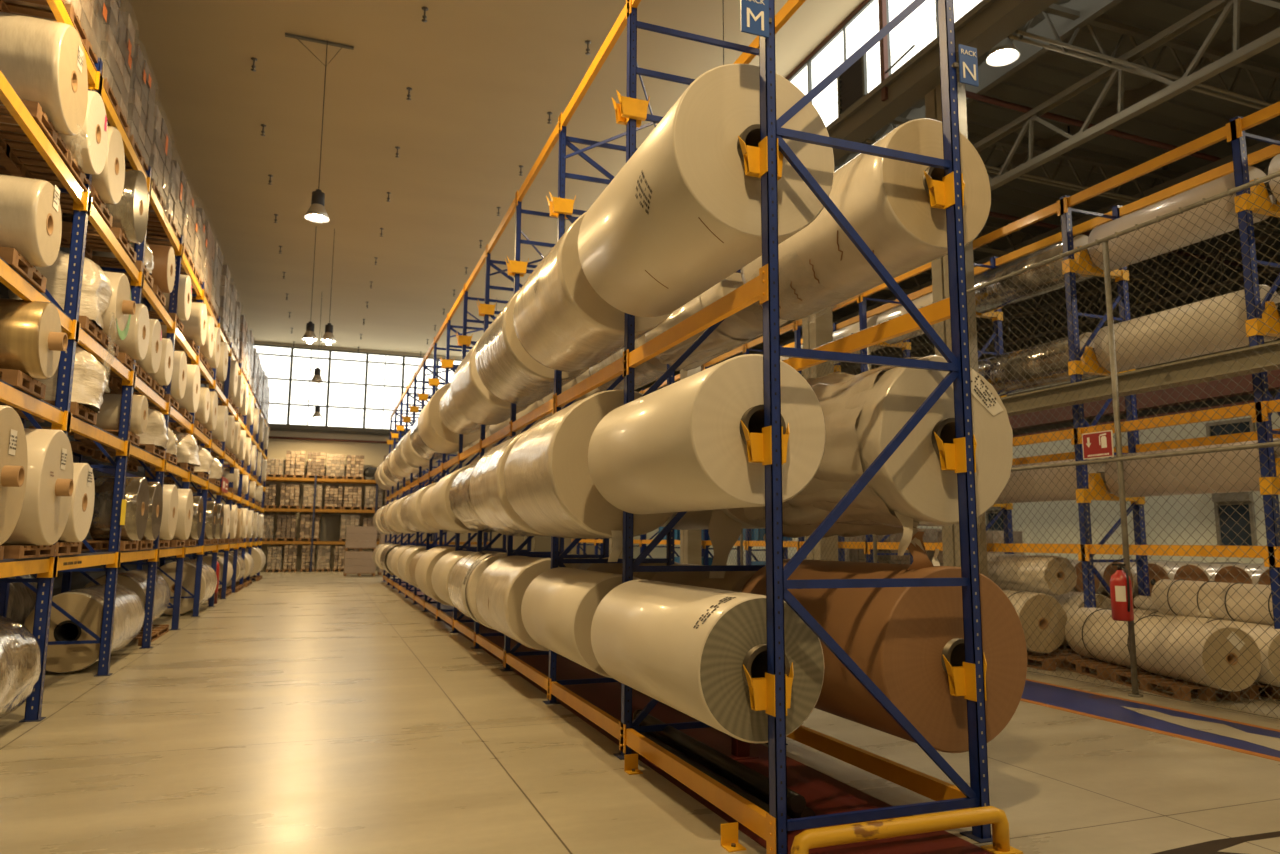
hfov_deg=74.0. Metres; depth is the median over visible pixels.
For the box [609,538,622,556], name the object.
column
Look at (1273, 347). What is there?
rack beam
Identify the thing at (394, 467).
paper roll
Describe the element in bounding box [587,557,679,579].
paper roll
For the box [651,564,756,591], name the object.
paper roll
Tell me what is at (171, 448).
wrapped bundle
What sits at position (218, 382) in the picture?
pallet
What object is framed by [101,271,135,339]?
paper roll
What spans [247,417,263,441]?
paper roll
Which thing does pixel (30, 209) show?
paper roll
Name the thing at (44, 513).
paper roll
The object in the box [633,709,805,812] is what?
shaft
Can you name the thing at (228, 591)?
pallet
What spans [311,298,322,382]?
pendant lamp
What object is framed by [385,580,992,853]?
base rail
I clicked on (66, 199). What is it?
pallet
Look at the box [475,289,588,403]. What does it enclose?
paper roll
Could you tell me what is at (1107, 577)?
paper roll
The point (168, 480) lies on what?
pallet
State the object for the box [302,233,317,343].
pendant lamp
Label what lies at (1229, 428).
window
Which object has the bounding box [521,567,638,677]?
paper roll
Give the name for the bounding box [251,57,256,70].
sprinkler
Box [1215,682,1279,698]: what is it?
pallet
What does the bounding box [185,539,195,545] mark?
pallet
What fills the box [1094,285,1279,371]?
paper roll
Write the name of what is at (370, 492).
stack
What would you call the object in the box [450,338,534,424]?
paper roll
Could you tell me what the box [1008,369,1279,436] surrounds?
trim
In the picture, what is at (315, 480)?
rack
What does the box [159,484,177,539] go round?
paper roll
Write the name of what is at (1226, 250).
roof truss
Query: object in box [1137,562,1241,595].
paper roll
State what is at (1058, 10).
truss
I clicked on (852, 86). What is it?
vent
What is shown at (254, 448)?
paper roll
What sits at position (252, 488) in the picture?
paper roll
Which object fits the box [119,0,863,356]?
ceiling
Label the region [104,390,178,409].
pallet
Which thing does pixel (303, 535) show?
stack
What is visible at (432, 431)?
paper roll
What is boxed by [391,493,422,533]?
paper roll
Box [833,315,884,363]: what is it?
paper roll
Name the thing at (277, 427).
trim
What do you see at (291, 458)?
stack
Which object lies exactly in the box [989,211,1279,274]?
pipe
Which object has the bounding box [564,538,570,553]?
column
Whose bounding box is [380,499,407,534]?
paper roll
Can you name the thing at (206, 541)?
pallet
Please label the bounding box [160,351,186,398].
paper roll
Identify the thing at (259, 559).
paper roll
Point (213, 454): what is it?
pallet
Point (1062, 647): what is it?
pallet
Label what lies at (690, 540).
column
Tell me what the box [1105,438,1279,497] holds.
paper roll
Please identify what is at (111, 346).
pallet
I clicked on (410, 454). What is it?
paper roll
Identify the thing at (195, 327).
paper roll
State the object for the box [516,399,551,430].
paper roll
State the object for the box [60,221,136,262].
pallet
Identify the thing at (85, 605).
paper roll
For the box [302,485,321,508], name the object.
stack
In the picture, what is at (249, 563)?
paper roll
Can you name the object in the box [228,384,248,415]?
paper roll
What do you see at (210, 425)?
paper roll
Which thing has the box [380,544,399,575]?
paper roll
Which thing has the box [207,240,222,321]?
load
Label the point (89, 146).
paper roll
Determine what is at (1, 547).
pallet
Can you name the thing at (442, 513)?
paper roll
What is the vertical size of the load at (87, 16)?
1.320 m
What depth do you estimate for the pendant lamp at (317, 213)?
15.43 m
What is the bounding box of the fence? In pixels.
[727,171,1279,719]
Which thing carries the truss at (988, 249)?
attached to the ceiling at (1190, 115)
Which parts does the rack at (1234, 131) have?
post, post, post, post, post, post, post, post, cradle arm, post, post, cradle arm, post, cradle arm, post, cradle arm, post, cradle arm, cradle arm, cradle arm, post, post, cradle arm, cradle arm, cradle arm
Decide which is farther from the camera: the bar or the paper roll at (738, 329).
the bar
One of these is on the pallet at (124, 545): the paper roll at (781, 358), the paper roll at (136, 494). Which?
the paper roll at (136, 494)
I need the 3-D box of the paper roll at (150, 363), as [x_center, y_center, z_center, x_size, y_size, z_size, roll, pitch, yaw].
[-6.469,-1.057,10.987,0.408,0.700,0.700,3,-8,-20]
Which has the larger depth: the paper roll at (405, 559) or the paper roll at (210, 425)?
the paper roll at (405, 559)
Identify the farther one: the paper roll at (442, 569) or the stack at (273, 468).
the stack at (273, 468)
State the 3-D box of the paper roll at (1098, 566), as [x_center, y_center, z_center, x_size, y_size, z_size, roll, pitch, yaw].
[7.140,2.208,12.460,1.600,0.500,0.500,3,-8,-20]
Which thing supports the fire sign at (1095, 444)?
attached to the fence
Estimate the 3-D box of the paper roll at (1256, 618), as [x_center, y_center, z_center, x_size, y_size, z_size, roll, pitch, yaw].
[6.653,1.973,9.576,0.450,0.449,1.756,2,-8,-14]
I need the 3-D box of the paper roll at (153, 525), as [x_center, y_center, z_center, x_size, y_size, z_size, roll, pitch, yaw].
[-6.773,1.149,11.632,0.308,0.800,0.800,3,-8,-20]
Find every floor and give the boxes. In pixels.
[0,570,1279,853]
[1121,706,1279,750]
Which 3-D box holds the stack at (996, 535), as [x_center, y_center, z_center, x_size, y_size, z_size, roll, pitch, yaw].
[6.929,3.004,17.269,1.243,1.820,1.244,3,-8,-20]
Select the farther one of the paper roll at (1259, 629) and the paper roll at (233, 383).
the paper roll at (233, 383)
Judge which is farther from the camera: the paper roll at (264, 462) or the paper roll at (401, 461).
the paper roll at (264, 462)
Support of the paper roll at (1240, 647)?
on the pallet at (1087, 661)
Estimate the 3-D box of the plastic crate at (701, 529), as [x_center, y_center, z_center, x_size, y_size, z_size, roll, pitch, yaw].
[2.037,2.521,22.167,0.880,0.850,1.460,3,-8,-20]
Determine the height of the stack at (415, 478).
1.220 m
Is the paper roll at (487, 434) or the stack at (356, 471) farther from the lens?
the stack at (356, 471)
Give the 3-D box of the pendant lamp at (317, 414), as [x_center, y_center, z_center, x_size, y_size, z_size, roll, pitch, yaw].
[-14.419,-2.355,38.249,0.444,3.960,0.444,3,-8,-20]
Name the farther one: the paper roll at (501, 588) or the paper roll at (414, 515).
the paper roll at (414, 515)
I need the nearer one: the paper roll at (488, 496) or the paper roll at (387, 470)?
the paper roll at (488, 496)
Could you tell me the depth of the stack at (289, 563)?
38.53 m
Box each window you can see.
[254,344,290,423]
[287,347,328,425]
[325,350,365,427]
[363,353,402,429]
[401,356,435,428]
[435,358,461,392]
[788,60,812,103]
[809,0,914,126]
[889,0,981,73]
[986,507,1002,530]
[1205,417,1255,436]
[1212,492,1257,545]
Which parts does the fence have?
post, post, rail, post, post, rail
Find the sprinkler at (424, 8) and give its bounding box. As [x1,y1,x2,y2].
[421,6,427,21]
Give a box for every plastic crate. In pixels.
[659,527,679,539]
[674,557,712,564]
[701,529,709,539]
[738,528,791,540]
[751,561,765,564]
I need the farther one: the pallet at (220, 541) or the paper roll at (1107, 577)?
the pallet at (220, 541)
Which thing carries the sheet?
in the rack at (315, 480)
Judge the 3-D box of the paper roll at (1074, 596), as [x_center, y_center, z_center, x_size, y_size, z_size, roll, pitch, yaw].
[5.844,2.737,12.371,0.796,0.792,2.213,2,-8,-13]
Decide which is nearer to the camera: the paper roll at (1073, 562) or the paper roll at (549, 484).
the paper roll at (549, 484)
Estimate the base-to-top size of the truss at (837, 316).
0.940 m
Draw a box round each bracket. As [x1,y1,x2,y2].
[624,754,642,774]
[721,822,745,851]
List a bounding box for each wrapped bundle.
[8,251,111,329]
[34,345,107,412]
[92,243,153,274]
[136,408,168,449]
[166,427,177,456]
[171,430,200,465]
[194,445,213,474]
[209,457,222,480]
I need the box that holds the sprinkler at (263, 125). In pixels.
[260,124,265,135]
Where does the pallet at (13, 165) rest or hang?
on the rack at (44, 570)
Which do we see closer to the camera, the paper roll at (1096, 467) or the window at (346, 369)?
the paper roll at (1096, 467)
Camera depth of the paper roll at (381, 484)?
29.42 m
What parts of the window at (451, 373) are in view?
pane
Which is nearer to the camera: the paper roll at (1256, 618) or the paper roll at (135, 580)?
the paper roll at (1256, 618)
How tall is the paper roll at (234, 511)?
0.880 m
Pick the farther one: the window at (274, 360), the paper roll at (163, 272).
the window at (274, 360)
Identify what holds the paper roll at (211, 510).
on the pallet at (206, 541)
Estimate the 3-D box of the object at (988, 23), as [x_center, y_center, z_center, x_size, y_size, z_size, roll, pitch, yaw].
[1.248,-4.403,21.741,0.520,0.400,48.500,3,-8,-20]
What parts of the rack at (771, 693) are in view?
post, post, post, post, post, post, post, post, post, post, post, post, post, post, post, post, post, foot plate, post, post, post, foot plate, post, post, post, post, foot plate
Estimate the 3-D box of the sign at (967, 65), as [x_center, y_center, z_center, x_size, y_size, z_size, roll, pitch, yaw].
[1.981,-2.201,5.174,0.169,0.245,0.035,2,-8,-14]
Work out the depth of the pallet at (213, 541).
18.94 m
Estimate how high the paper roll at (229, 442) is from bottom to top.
0.800 m
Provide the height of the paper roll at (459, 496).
1.025 m
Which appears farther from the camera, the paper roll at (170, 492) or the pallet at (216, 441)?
the pallet at (216, 441)
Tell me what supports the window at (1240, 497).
in the wall at (657, 552)
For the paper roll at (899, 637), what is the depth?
4.91 m
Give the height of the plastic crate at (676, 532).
0.750 m
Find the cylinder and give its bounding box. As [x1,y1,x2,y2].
[208,557,219,603]
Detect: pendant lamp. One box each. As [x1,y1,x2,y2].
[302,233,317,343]
[304,41,329,222]
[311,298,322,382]
[312,337,321,417]
[320,228,335,344]
[723,0,723,64]
[986,36,1019,66]
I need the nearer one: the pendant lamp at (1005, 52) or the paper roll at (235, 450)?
the pendant lamp at (1005, 52)
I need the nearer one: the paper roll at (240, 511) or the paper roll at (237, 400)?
the paper roll at (237, 400)
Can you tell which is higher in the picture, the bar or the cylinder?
the bar
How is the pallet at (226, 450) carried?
on the rack at (44, 570)
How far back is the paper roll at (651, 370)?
9.72 m
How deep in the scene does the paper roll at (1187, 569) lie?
10.70 m
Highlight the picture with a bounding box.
[1099,433,1106,447]
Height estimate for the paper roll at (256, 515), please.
0.902 m
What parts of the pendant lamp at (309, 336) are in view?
bulb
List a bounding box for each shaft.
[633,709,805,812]
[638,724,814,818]
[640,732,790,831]
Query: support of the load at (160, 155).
on the rack at (44, 570)
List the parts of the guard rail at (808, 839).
foot plate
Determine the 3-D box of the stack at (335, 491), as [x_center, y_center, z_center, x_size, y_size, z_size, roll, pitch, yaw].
[-14.374,3.311,39.870,0.800,1.106,0.920,3,-8,-20]
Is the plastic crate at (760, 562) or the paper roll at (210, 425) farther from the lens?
the plastic crate at (760, 562)
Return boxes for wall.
[0,167,207,595]
[208,341,599,570]
[633,412,1279,564]
[1006,295,1279,434]
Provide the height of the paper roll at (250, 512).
0.900 m
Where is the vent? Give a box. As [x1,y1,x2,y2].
[837,53,867,116]
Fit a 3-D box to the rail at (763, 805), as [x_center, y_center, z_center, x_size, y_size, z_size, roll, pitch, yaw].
[0.366,2.305,5.719,0.108,0.108,2.331,3,-8,-21]
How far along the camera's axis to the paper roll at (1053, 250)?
12.43 m
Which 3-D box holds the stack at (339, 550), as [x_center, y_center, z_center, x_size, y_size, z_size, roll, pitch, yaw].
[-14.008,6.138,39.643,0.550,1.166,0.920,3,-8,-20]
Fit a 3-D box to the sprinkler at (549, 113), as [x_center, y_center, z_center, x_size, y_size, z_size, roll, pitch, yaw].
[-1.973,-6.736,18.544,0.120,0.245,0.120,3,-8,-20]
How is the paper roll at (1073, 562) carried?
on the pallet
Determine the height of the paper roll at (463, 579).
0.968 m
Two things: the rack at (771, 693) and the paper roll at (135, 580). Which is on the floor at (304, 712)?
the rack at (771, 693)
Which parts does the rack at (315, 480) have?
post, post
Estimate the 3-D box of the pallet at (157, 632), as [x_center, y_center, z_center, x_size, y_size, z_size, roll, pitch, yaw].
[-8.017,3.234,13.198,0.950,0.120,2.000,3,-8,-20]
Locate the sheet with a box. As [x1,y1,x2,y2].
[320,514,340,540]
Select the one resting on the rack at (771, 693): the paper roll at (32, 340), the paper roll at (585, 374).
the paper roll at (585, 374)
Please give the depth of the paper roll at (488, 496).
9.04 m
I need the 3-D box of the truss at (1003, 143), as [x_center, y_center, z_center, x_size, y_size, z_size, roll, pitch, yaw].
[12.436,-4.734,18.232,18.600,0.940,0.199,3,-8,-20]
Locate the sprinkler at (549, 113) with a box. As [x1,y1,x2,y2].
[547,112,551,123]
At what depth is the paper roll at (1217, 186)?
10.27 m
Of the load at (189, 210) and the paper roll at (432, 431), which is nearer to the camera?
the load at (189, 210)
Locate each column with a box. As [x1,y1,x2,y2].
[524,536,534,550]
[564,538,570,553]
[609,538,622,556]
[680,366,700,564]
[802,307,837,560]
[925,72,987,576]
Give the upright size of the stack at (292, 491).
1.136 m
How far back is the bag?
40.17 m
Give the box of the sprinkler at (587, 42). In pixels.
[585,40,590,54]
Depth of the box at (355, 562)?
34.85 m
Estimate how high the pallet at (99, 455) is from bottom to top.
0.120 m
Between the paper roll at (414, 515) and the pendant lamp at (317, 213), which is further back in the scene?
the paper roll at (414, 515)
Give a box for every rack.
[0,0,268,722]
[248,475,491,571]
[382,0,991,853]
[571,101,1279,657]
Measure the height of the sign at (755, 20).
0.245 m
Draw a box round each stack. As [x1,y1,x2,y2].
[260,484,276,507]
[262,515,273,540]
[266,458,283,476]
[266,547,281,571]
[275,515,296,540]
[279,483,299,508]
[282,545,297,571]
[284,450,305,477]
[299,514,319,540]
[300,545,314,571]
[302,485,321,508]
[306,452,324,477]
[316,546,329,571]
[324,485,342,508]
[326,454,344,478]
[333,546,344,571]
[339,515,358,540]
[342,486,361,509]
[345,455,363,479]
[362,518,379,540]
[363,487,381,509]
[378,533,407,574]
[383,487,401,505]
[409,470,426,480]
[844,537,858,561]
[849,535,890,562]
[890,529,941,563]
[937,531,1023,565]
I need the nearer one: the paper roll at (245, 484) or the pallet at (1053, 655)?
the pallet at (1053, 655)
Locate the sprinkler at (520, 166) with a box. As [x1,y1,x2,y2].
[519,165,522,175]
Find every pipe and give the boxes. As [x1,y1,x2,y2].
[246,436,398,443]
[966,91,1267,174]
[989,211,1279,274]
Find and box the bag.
[363,467,377,479]
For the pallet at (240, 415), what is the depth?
23.33 m
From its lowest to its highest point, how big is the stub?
0.140 m
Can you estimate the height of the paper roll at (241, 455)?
0.840 m
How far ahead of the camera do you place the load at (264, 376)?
31.36 m
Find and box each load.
[0,0,106,74]
[100,0,134,138]
[124,44,155,176]
[146,160,185,243]
[146,182,196,271]
[147,221,214,309]
[149,104,171,218]
[180,207,206,288]
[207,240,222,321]
[218,265,230,343]
[227,284,236,354]
[233,302,240,364]
[238,315,246,377]
[244,327,249,383]
[248,330,253,391]
[251,348,257,397]
[255,355,259,406]
[259,365,262,408]
[261,371,265,416]
[264,376,267,422]
[266,387,269,424]
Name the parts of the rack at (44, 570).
post, foot plate, post, post, post, post, post, post, post, post, post, post, post, post, post, post, post, post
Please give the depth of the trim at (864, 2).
15.68 m
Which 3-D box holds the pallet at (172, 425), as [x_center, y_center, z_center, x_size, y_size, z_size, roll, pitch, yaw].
[-8.690,-0.035,15.729,1.000,0.120,0.800,3,-8,-20]
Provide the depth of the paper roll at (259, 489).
31.07 m
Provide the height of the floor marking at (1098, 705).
0.002 m
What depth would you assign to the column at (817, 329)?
16.22 m
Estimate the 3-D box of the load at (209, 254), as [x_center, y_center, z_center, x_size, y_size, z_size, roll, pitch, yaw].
[-8.758,-3.110,16.093,1.195,1.440,1.185,3,-8,-20]
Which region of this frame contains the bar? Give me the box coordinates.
[285,33,353,65]
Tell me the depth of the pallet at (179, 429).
16.69 m
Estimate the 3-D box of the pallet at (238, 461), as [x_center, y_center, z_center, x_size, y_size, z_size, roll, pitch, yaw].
[-11.569,0.954,23.410,1.000,0.120,0.950,3,-8,-20]
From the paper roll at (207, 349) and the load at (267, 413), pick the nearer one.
the paper roll at (207, 349)
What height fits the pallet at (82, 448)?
0.120 m
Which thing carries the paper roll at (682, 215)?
on the rack at (771, 693)
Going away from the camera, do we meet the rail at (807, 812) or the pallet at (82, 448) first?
the rail at (807, 812)
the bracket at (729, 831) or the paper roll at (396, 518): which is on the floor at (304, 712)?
the bracket at (729, 831)
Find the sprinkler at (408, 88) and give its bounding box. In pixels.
[406,87,411,99]
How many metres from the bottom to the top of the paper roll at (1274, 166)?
0.630 m
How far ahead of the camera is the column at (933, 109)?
12.77 m
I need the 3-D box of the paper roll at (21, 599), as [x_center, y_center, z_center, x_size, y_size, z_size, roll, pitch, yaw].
[-8.216,2.286,10.395,1.071,1.065,2.210,3,-8,-20]
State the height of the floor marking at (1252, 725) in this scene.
0.003 m
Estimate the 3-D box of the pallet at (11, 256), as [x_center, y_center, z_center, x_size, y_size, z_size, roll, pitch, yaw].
[-5.207,-1.233,6.436,1.000,0.120,0.800,3,-8,-20]
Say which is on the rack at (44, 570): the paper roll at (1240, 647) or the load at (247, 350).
the load at (247, 350)
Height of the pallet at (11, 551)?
0.100 m
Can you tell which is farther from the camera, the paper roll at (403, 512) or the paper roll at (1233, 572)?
the paper roll at (403, 512)
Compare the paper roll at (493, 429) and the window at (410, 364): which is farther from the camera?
the window at (410, 364)
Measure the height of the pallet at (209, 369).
0.120 m
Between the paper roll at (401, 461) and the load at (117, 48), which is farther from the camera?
the paper roll at (401, 461)
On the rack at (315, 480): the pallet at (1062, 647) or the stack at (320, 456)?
the stack at (320, 456)
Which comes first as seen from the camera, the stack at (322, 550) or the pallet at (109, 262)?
the pallet at (109, 262)
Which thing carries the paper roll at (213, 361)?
on the pallet at (209, 369)
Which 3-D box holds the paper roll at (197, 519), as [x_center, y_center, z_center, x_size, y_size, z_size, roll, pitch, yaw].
[-8.342,1.679,15.748,0.358,0.800,0.800,3,-8,-20]
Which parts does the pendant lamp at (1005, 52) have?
bulb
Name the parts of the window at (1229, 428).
pane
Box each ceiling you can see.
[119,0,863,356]
[634,0,1279,391]
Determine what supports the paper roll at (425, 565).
on the rack at (771, 693)
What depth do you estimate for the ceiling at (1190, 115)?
16.17 m
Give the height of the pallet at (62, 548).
0.120 m
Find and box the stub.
[723,736,758,759]
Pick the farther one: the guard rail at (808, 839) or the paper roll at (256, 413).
the paper roll at (256, 413)
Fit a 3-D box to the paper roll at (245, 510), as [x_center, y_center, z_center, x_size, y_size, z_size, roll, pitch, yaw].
[-12.109,2.896,25.590,0.508,0.900,0.900,3,-8,-20]
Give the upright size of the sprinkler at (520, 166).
0.245 m
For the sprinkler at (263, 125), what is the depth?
19.17 m
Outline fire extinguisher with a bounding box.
[1110,558,1133,620]
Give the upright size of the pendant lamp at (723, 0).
3.260 m
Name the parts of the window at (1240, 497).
pane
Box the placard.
[221,477,228,493]
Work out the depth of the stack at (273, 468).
38.78 m
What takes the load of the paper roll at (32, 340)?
on the pallet at (16, 378)
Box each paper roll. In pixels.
[0,11,87,135]
[0,90,107,174]
[0,174,61,266]
[0,298,67,378]
[0,405,27,544]
[0,615,40,718]
[2,428,73,544]
[7,574,36,624]
[24,584,144,672]
[58,463,94,541]
[61,169,147,243]
[84,569,170,626]
[89,476,148,540]
[91,126,124,204]
[95,393,147,433]
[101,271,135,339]
[112,303,149,359]
[120,338,172,385]
[128,244,174,292]
[136,319,161,372]
[141,482,162,539]
[148,364,199,412]
[149,302,206,345]
[151,275,191,320]
[157,559,216,614]
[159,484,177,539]
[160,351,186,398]
[172,489,192,539]
[176,316,214,357]
[188,496,202,538]
[194,387,209,423]
[200,342,227,380]
[201,391,217,430]
[203,555,232,588]
[204,501,216,538]
[205,327,220,367]
[206,360,237,397]
[211,406,227,441]
[213,503,223,538]
[217,552,245,586]
[219,375,243,406]
[220,505,229,538]
[223,468,238,487]
[225,415,234,448]
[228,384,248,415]
[229,422,240,453]
[229,505,237,538]
[230,550,253,581]
[234,475,248,493]
[235,430,245,459]
[235,508,242,537]
[238,547,265,576]
[241,408,258,433]
[241,508,247,537]
[242,395,253,424]
[244,437,251,465]
[246,510,253,537]
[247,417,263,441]
[249,481,255,497]
[251,445,256,470]
[252,426,268,448]
[252,452,261,475]
[252,512,258,537]
[255,486,262,501]
[257,460,266,480]
[258,514,263,537]
[372,543,388,569]
[373,506,389,534]
[375,464,402,489]
[376,544,391,568]
[377,508,389,533]
[379,463,401,485]
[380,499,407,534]
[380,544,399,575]
[383,449,417,482]
[386,501,403,532]
[387,546,402,573]
[389,450,416,476]
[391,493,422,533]
[391,545,414,581]
[394,434,433,472]
[398,546,429,587]
[400,495,421,531]
[402,430,438,466]
[407,482,447,532]
[409,550,427,583]
[410,420,449,459]
[415,546,466,605]
[418,383,489,452]
[420,485,445,529]
[430,465,482,532]
[431,551,473,606]
[439,386,486,434]
[448,551,517,629]
[449,461,495,531]
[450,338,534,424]
[457,444,479,464]
[469,431,548,535]
[472,428,495,454]
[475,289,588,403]
[476,556,575,650]
[489,419,520,443]
[504,390,673,561]
[513,212,672,371]
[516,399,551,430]
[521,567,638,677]
[543,369,601,414]
[559,554,598,569]
[578,64,833,316]
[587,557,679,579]
[588,354,825,513]
[589,334,666,390]
[591,579,823,742]
[645,273,787,370]
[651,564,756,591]
[663,508,765,577]
[740,118,990,319]
[740,532,1026,752]
[744,355,1012,555]
[780,344,802,374]
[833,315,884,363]
[876,292,933,343]
[974,234,1097,313]
[978,332,1102,396]
[987,553,1076,595]
[995,458,1110,503]
[1002,589,1067,653]
[1051,591,1110,645]
[1065,607,1261,691]
[1069,559,1100,591]
[1075,560,1166,595]
[1088,166,1274,270]
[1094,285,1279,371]
[1103,561,1200,597]
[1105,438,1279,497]
[1134,595,1215,617]
[1134,609,1279,686]
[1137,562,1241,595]
[1151,579,1273,625]
[1174,563,1263,580]
[1214,565,1268,583]
[1258,569,1270,584]
[1268,154,1279,202]
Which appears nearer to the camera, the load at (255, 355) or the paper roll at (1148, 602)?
the paper roll at (1148, 602)
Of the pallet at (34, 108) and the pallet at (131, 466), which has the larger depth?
the pallet at (131, 466)
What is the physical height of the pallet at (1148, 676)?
0.140 m
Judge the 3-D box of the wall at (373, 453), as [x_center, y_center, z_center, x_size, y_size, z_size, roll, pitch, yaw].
[-5.045,2.005,44.750,32.400,10.800,0.200,3,-8,-20]
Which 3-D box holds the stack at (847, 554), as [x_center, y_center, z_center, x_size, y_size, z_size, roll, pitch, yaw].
[5.198,3.623,22.457,1.246,1.920,1.243,3,-8,-20]
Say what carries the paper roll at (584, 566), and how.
on the rack at (771, 693)
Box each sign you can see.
[740,0,771,37]
[953,44,978,86]
[1082,430,1113,459]
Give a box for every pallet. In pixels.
[0,99,70,165]
[0,143,94,200]
[0,173,112,227]
[0,247,46,292]
[0,369,45,398]
[0,400,96,424]
[0,545,54,558]
[0,546,3,559]
[3,542,81,555]
[29,426,139,445]
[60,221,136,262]
[68,253,153,287]
[70,441,165,458]
[76,331,118,356]
[78,315,105,343]
[81,540,138,550]
[85,350,138,374]
[92,450,177,464]
[98,540,152,549]
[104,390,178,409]
[105,367,151,386]
[107,377,164,397]
[126,461,194,472]
[129,282,165,306]
[134,624,168,645]
[145,470,208,480]
[148,311,183,332]
[148,407,192,421]
[158,540,169,547]
[162,337,199,355]
[164,477,219,485]
[168,419,202,431]
[169,540,184,546]
[177,427,210,438]
[185,352,207,367]
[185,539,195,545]
[187,362,213,377]
[189,487,234,492]
[195,438,221,448]
[196,539,210,544]
[196,539,224,543]
[200,376,221,389]
[201,446,228,454]
[207,493,244,497]
[210,452,234,459]
[211,539,217,543]
[218,403,238,412]
[218,459,240,465]
[218,589,231,597]
[220,584,243,591]
[221,498,251,501]
[228,413,243,421]
[236,580,251,586]
[243,575,261,580]
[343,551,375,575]
[345,526,376,550]
[1027,650,1086,670]
[1056,645,1080,655]
[1056,656,1130,679]
[1110,669,1240,700]
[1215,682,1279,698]
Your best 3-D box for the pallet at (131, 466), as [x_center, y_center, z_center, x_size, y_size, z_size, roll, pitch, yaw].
[-8.401,0.701,14.832,1.000,0.120,0.950,3,-8,-20]
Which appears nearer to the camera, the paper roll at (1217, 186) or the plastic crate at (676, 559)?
the paper roll at (1217, 186)
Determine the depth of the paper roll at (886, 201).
5.34 m
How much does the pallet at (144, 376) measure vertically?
0.120 m
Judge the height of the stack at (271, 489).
1.106 m
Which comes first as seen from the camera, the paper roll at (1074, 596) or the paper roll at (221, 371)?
the paper roll at (1074, 596)
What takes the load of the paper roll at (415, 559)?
on the rack at (771, 693)
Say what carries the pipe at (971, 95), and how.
attached to the roof truss at (1261, 145)
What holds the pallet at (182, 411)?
on the rack at (44, 570)
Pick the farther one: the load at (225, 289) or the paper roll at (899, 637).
the load at (225, 289)
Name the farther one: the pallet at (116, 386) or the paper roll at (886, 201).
the pallet at (116, 386)
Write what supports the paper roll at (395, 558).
on the rack at (771, 693)
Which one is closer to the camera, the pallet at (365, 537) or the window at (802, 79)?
the window at (802, 79)
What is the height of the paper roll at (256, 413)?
0.840 m
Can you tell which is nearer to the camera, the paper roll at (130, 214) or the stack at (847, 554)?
the paper roll at (130, 214)
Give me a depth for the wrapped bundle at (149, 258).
10.57 m
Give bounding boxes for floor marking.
[1020,698,1279,761]
[1021,680,1279,757]
[1026,679,1279,731]
[1152,831,1279,853]
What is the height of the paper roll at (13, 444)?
1.000 m
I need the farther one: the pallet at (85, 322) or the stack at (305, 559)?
the stack at (305, 559)
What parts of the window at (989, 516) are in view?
pane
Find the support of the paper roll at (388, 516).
on the rack at (771, 693)
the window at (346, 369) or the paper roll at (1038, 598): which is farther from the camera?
the window at (346, 369)
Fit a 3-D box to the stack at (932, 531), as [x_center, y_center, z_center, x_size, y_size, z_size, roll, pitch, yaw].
[6.370,3.171,18.762,1.241,1.870,1.245,3,-8,-20]
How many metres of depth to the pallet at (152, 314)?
12.93 m
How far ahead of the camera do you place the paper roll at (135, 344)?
10.02 m
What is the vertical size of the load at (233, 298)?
1.609 m
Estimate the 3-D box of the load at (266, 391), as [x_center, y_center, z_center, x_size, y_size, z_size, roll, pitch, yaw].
[-15.001,-1.101,32.769,1.193,1.717,1.179,3,-8,-20]
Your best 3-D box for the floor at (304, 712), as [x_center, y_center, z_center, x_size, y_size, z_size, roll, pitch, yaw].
[3.494,4.568,21.589,32.700,0.200,48.800,3,-8,-20]
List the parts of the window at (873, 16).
pane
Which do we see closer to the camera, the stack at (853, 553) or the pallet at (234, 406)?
the stack at (853, 553)
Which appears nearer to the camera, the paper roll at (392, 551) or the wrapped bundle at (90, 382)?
the wrapped bundle at (90, 382)
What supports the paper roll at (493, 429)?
on the rack at (771, 693)
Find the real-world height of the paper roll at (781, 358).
0.630 m
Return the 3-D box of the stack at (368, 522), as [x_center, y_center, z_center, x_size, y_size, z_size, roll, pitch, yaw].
[-12.753,4.867,40.277,0.800,1.086,0.920,3,-8,-20]
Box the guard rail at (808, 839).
[791,806,1022,853]
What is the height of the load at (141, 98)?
1.270 m
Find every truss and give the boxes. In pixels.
[757,134,1279,354]
[780,313,1052,354]
[834,0,1122,170]
[841,231,1279,374]
[862,117,1279,234]
[883,270,1166,323]
[973,0,1279,190]
[974,222,1277,293]
[1009,4,1279,109]
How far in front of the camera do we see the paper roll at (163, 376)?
11.76 m
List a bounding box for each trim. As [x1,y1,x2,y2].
[269,424,409,435]
[785,0,868,79]
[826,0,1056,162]
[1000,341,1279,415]
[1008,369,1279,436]
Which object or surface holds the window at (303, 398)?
in the wall at (373, 453)
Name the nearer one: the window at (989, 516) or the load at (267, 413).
the window at (989, 516)
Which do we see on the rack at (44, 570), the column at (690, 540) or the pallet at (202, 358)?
the pallet at (202, 358)
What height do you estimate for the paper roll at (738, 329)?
0.851 m
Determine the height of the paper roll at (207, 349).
0.806 m
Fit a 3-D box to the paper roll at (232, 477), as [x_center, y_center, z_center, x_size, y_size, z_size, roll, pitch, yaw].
[-10.822,1.345,22.323,0.508,0.525,0.521,3,-8,-20]

